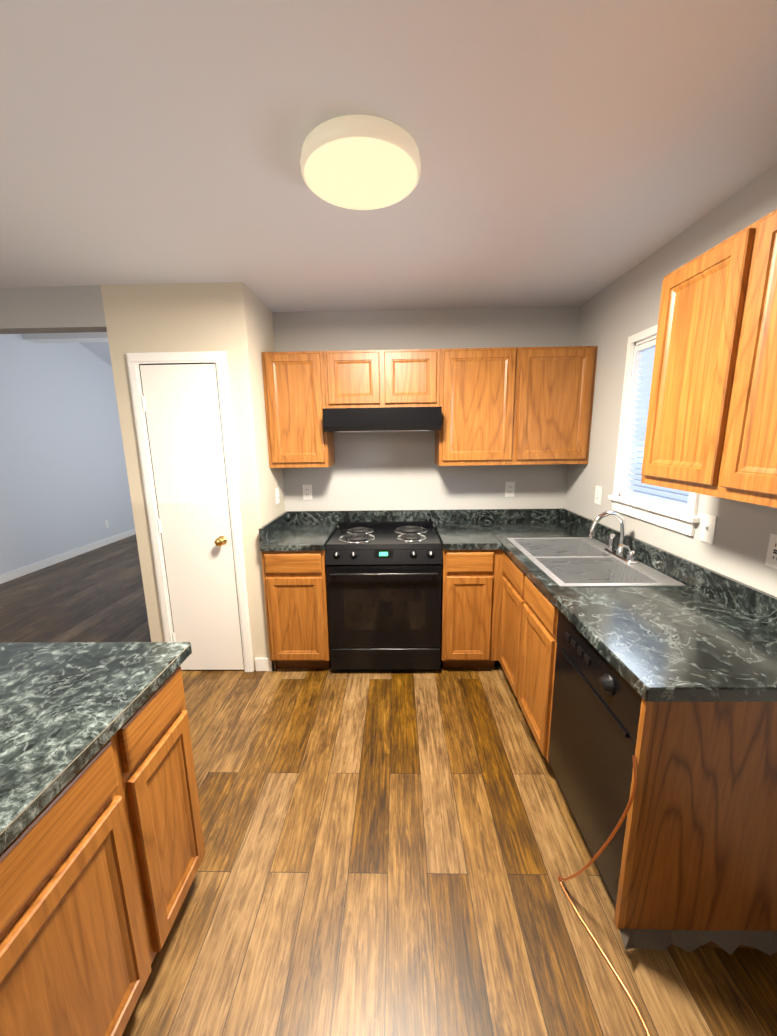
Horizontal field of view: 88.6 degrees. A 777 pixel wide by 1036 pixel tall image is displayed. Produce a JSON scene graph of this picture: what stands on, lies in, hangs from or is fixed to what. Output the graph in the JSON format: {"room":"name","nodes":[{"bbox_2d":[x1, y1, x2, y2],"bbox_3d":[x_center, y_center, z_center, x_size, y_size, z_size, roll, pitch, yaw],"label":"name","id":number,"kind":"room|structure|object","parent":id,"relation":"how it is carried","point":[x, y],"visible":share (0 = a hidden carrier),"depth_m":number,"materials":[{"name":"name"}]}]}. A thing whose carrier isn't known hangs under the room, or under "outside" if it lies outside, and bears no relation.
{"room":"kitchen","nodes":[
{"label":"kitchen","id":0,"kind":"room"},
{"bbox_2d":[0,334,134,574],"bbox_3d":[-4.606,-0.796,3.232,0.120,3.600,10.920,-1,11,1],"label":"wall","id":1,"kind":"structure","parent":0,"point":[64,485],"depth_m":5.39,"materials":[{"name":"grey paint"}]},
{"bbox_2d":[0,529,135,583],"bbox_3d":[-4.516,0.933,3.517,0.014,0.095,10.800,-1,11,1],"label":"baseboard","id":2,"kind":"structure","parent":1,"relation":"attached to","point":[20,572],"depth_m":5.43,"materials":[{"name":"white wood"}]},
{"bbox_2d":[80,342,111,365],"bbox_3d":[-3.013,-2.225,5.346,3.000,1.235,5.910,-1,11,1],"label":"vault","id":3,"kind":"object","parent":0,"point":[101,350],"depth_m":5.97,"materials":[{"name":"white paint"}]},
{"bbox_2d":[22,332,107,342],"bbox_3d":[-3.085,-2.453,4.950,2.878,0.430,0.200,-1,11,1],"label":"ridge beam","id":4,"kind":"structure","parent":3,"relation":"attached to","point":[68,337],"depth_m":4.92,"materials":[{"name":"white paint"}]},
{"bbox_2d":[0,164,776,669],"bbox_3d":[-1.634,0.268,0.530,6.160,2.495,5.560,-1,11,1],"label":"wall","id":5,"kind":"structure","parent":0,"point":[242,324],"depth_m":2.55,"materials":[{"name":"grey paint"}]},
{"bbox_2d":[126,351,253,671],"bbox_3d":[-1.262,0.048,2.568,0.600,2.115,0.079,-1,11,1],"label":"door","id":6,"kind":"structure","parent":5,"relation":"attached to","point":[181,401],"depth_m":2.56,"materials":[{"name":"white wood"}]},
{"bbox_2d":[275,487,279,503],"bbox_3d":[-0.816,-0.165,2.947,0.016,0.116,0.072,-1,11,1],"label":"outlet","id":7,"kind":"object","parent":5,"relation":"attached to","point":[276,489],"depth_m":2.94,"materials":[{"name":"white plastic"}]},
{"bbox_2d":[261,351,328,467],"bbox_3d":[-0.625,-0.753,2.843,0.411,0.760,0.339,-1,11,1],"label":"upper cabinet","id":8,"kind":"object","parent":5,"relation":"attached to","point":[294,382],"depth_m":2.68,"materials":[{"name":"brown wood"}]},
{"bbox_2d":[302,485,311,499],"bbox_3d":[-0.637,-0.203,3.124,0.072,0.116,0.008,-1,11,1],"label":"outlet","id":9,"kind":"object","parent":5,"relation":"attached to","point":[307,489],"depth_m":3.12,"materials":[{"name":"white plastic"}]},
{"bbox_2d":[325,349,444,466],"bbox_3d":[-0.037,-0.759,2.830,0.799,0.760,0.339,-1,11,1],"label":"upper cabinet","id":10,"kind":"object","parent":5,"relation":"attached to","point":[403,377],"depth_m":2.64,"materials":[{"name":"brown wood"}]},
{"bbox_2d":[323,407,441,432],"bbox_3d":[-0.036,-0.677,2.780,0.761,0.148,0.466,-1,11,1],"label":"range hood","id":11,"kind":"object","parent":10,"relation":"attached to","point":[385,419],"visible":1,"depth_m":2.55,"materials":[{"name":"black metal"}]},
{"bbox_2d":[505,482,514,496],"bbox_3d":[0.943,-0.223,3.088,0.072,0.116,0.008,-1,11,1],"label":"outlet","id":12,"kind":"object","parent":5,"relation":"attached to","point":[509,486],"depth_m":3.09,"materials":[{"name":"white plastic"}]},
{"bbox_2d":[445,346,597,465],"bbox_3d":[0.855,-0.767,2.810,1.018,0.760,0.339,-1,11,1],"label":"upper cabinet","id":13,"kind":"object","parent":5,"relation":"attached to","point":[518,406],"depth_m":2.65,"materials":[{"name":"brown wood"}]},
{"bbox_2d":[594,486,601,504],"bbox_3d":[1.363,-0.149,2.590,0.007,0.116,0.072,-1,11,1],"label":"outlet","id":14,"kind":"object","parent":5,"relation":"attached to","point":[598,491],"depth_m":2.58,"materials":[{"name":"white plastic"}]},
{"bbox_2d":[608,324,699,535],"bbox_3d":[1.393,-0.464,1.985,0.156,0.975,0.700,-1,11,1],"label":"window","id":15,"kind":"structure","parent":5,"relation":"in","point":[683,520],"depth_m":2.20,"materials":[{"name":"white"}]},
{"bbox_2d":[625,339,688,507],"bbox_3d":[1.385,-0.486,1.981,0.043,0.818,0.544,-1,11,1],"label":"window blinds","id":16,"kind":"object","parent":15,"relation":"attached to","point":[645,372],"visible":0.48,"depth_m":2.16,"materials":[{"name":"grey plastic"}]},
{"bbox_2d":[699,514,717,543],"bbox_3d":[1.340,0.045,1.675,0.016,0.116,0.072,-1,11,1],"label":"outlet","id":17,"kind":"object","parent":5,"relation":"attached to","point":[708,529],"depth_m":1.67,"materials":[{"name":"white plastic"}]},
{"bbox_2d":[641,209,776,507],"bbox_3d":[1.162,-0.435,1.135,0.339,0.760,0.818,-1,11,1],"label":"upper cabinet","id":18,"kind":"object","parent":5,"relation":"attached to","point":[711,428],"visible":1,"depth_m":1.18,"materials":[{"name":"brown wood"}]},
{"bbox_2d":[765,533,776,568],"bbox_3d":[1.337,0.117,1.369,0.009,0.116,0.072,-1,11,1],"label":"outlet","id":19,"kind":"object","parent":5,"relation":"attached to","point":[771,558],"depth_m":1.39,"materials":[{"name":"white plastic"}]},
{"bbox_2d":[0,0,776,311],"bbox_3d":[-1.652,-1.004,0.275,5.920,0.100,5.320,-1,11,1],"label":"ceiling","id":20,"kind":"structure","parent":0,"point":[576,152],"depth_m":1.22,"materials":[{"name":"white paint"}]},
{"bbox_2d":[300,115,420,209],"bbox_3d":[-0.090,-1.148,1.316,0.394,0.069,0.394,-1,11,1],"label":"flush-mount ceiling light","id":21,"kind":"object","parent":20,"relation":"attached to","point":[362,162],"visible":1,"depth_m":1.24,"materials":[{"name":"beige"}]},
{"bbox_2d":[0,534,776,1035],"bbox_3d":[-1.563,0.976,3.466,5.920,0.050,10.800,-1,11,1],"label":"floor","id":22,"kind":"structure","parent":0,"point":[392,853],"depth_m":1.47,"materials":[{"name":"wood"}]},
{"bbox_2d":[0,716,167,1035],"bbox_3d":[-0.990,1.017,0.832,0.616,0.890,0.572,-1,11,1],"label":"base cabinet","id":23,"kind":"object","parent":22,"relation":"on","point":[102,854],"depth_m":0.90,"materials":[{"name":"brown wood"}]},
{"bbox_2d":[0,642,191,853],"bbox_3d":[-1.194,0.689,0.119,1.011,0.040,2.526,-1,11,1],"label":"countertop","id":24,"kind":"structure","parent":23,"relation":"on","point":[68,710],"depth_m":1.03,"materials":[{"name":"laminate"}]},
{"bbox_2d":[132,666,204,933],"bbox_3d":[-0.982,0.934,1.247,0.616,0.890,0.340,-1,11,1],"label":"base cabinet","id":25,"kind":"object","parent":22,"relation":"on","point":[164,753],"depth_m":1.24,"materials":[{"name":"brown wood"}]},
{"bbox_2d":[261,548,330,667],"bbox_3d":[-0.610,0.587,2.951,0.409,0.890,0.619,-1,11,1],"label":"base cabinet","id":26,"kind":"object","parent":22,"relation":"on","point":[295,591],"visible":0.71,"depth_m":2.65,"materials":[{"name":"brown wood"}]},
{"bbox_2d":[325,521,442,671],"bbox_3d":[-0.021,0.557,2.905,0.757,0.950,0.668,-1,11,1],"label":"range","id":27,"kind":"object","parent":22,"relation":"on","point":[384,581],"visible":1,"depth_m":2.64,"materials":[{"name":"black metal"}]},
{"bbox_2d":[440,548,503,667],"bbox_3d":[0.562,0.575,2.925,0.395,0.890,0.619,-1,11,1],"label":"base cabinet","id":28,"kind":"object","parent":22,"relation":"on","point":[471,586],"visible":0.77,"depth_m":2.62,"materials":[{"name":"brown wood"}]},
{"bbox_2d":[498,552,557,762],"bbox_3d":[1.038,0.711,2.214,0.619,0.890,0.887,-1,11,1],"label":"base cabinet","id":29,"kind":"object","parent":22,"relation":"on","point":[528,633],"visible":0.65,"depth_m":2.07,"materials":[{"name":"brown wood"}]},
{"bbox_2d":[259,508,776,701],"bbox_3d":[0.260,0.216,2.107,2.196,0.145,2.130,-1,11,1],"label":"countertop","id":30,"kind":"structure","parent":29,"relation":"on","point":[704,634],"depth_m":1.53,"materials":[{"name":"laminate"}]},
{"bbox_2d":[507,511,685,586],"bbox_3d":[1.052,0.175,2.192,0.554,0.434,0.874,-1,11,1],"label":"double-bowl sink","id":31,"kind":"object","parent":30,"relation":"in","point":[590,561],"visible":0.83,"depth_m":2.19,"materials":[{"name":"silver metal"}]},
{"bbox_2d":[548,609,641,907],"bbox_3d":[0.995,0.862,1.480,0.595,0.884,0.600,-1,11,1],"label":"dishwasher","id":32,"kind":"object","parent":22,"relation":"on","point":[596,705],"visible":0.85,"depth_m":1.40,"materials":[{"name":"black metal"}]},
{"bbox_2d":[558,755,650,1035],"bbox_3d":[0.678,1.040,1.080,0.144,0.700,0.626,-1,11,1],"label":"tube","id":33,"kind":"object","parent":22,"relation":"on","point":[605,844],"visible":0.98,"depth_m":1.19,"materials":[{"name":"brown"}]},
{"bbox_2d":[614,698,776,955],"bbox_3d":[1.025,0.925,1.152,0.637,0.890,0.066,-1,11,1],"label":"cabinet end panel","id":34,"kind":"object","parent":22,"relation":"on","point":[698,869],"visible":0.88,"depth_m":1.16,"materials":[{"name":"brown wood"}]}
]}

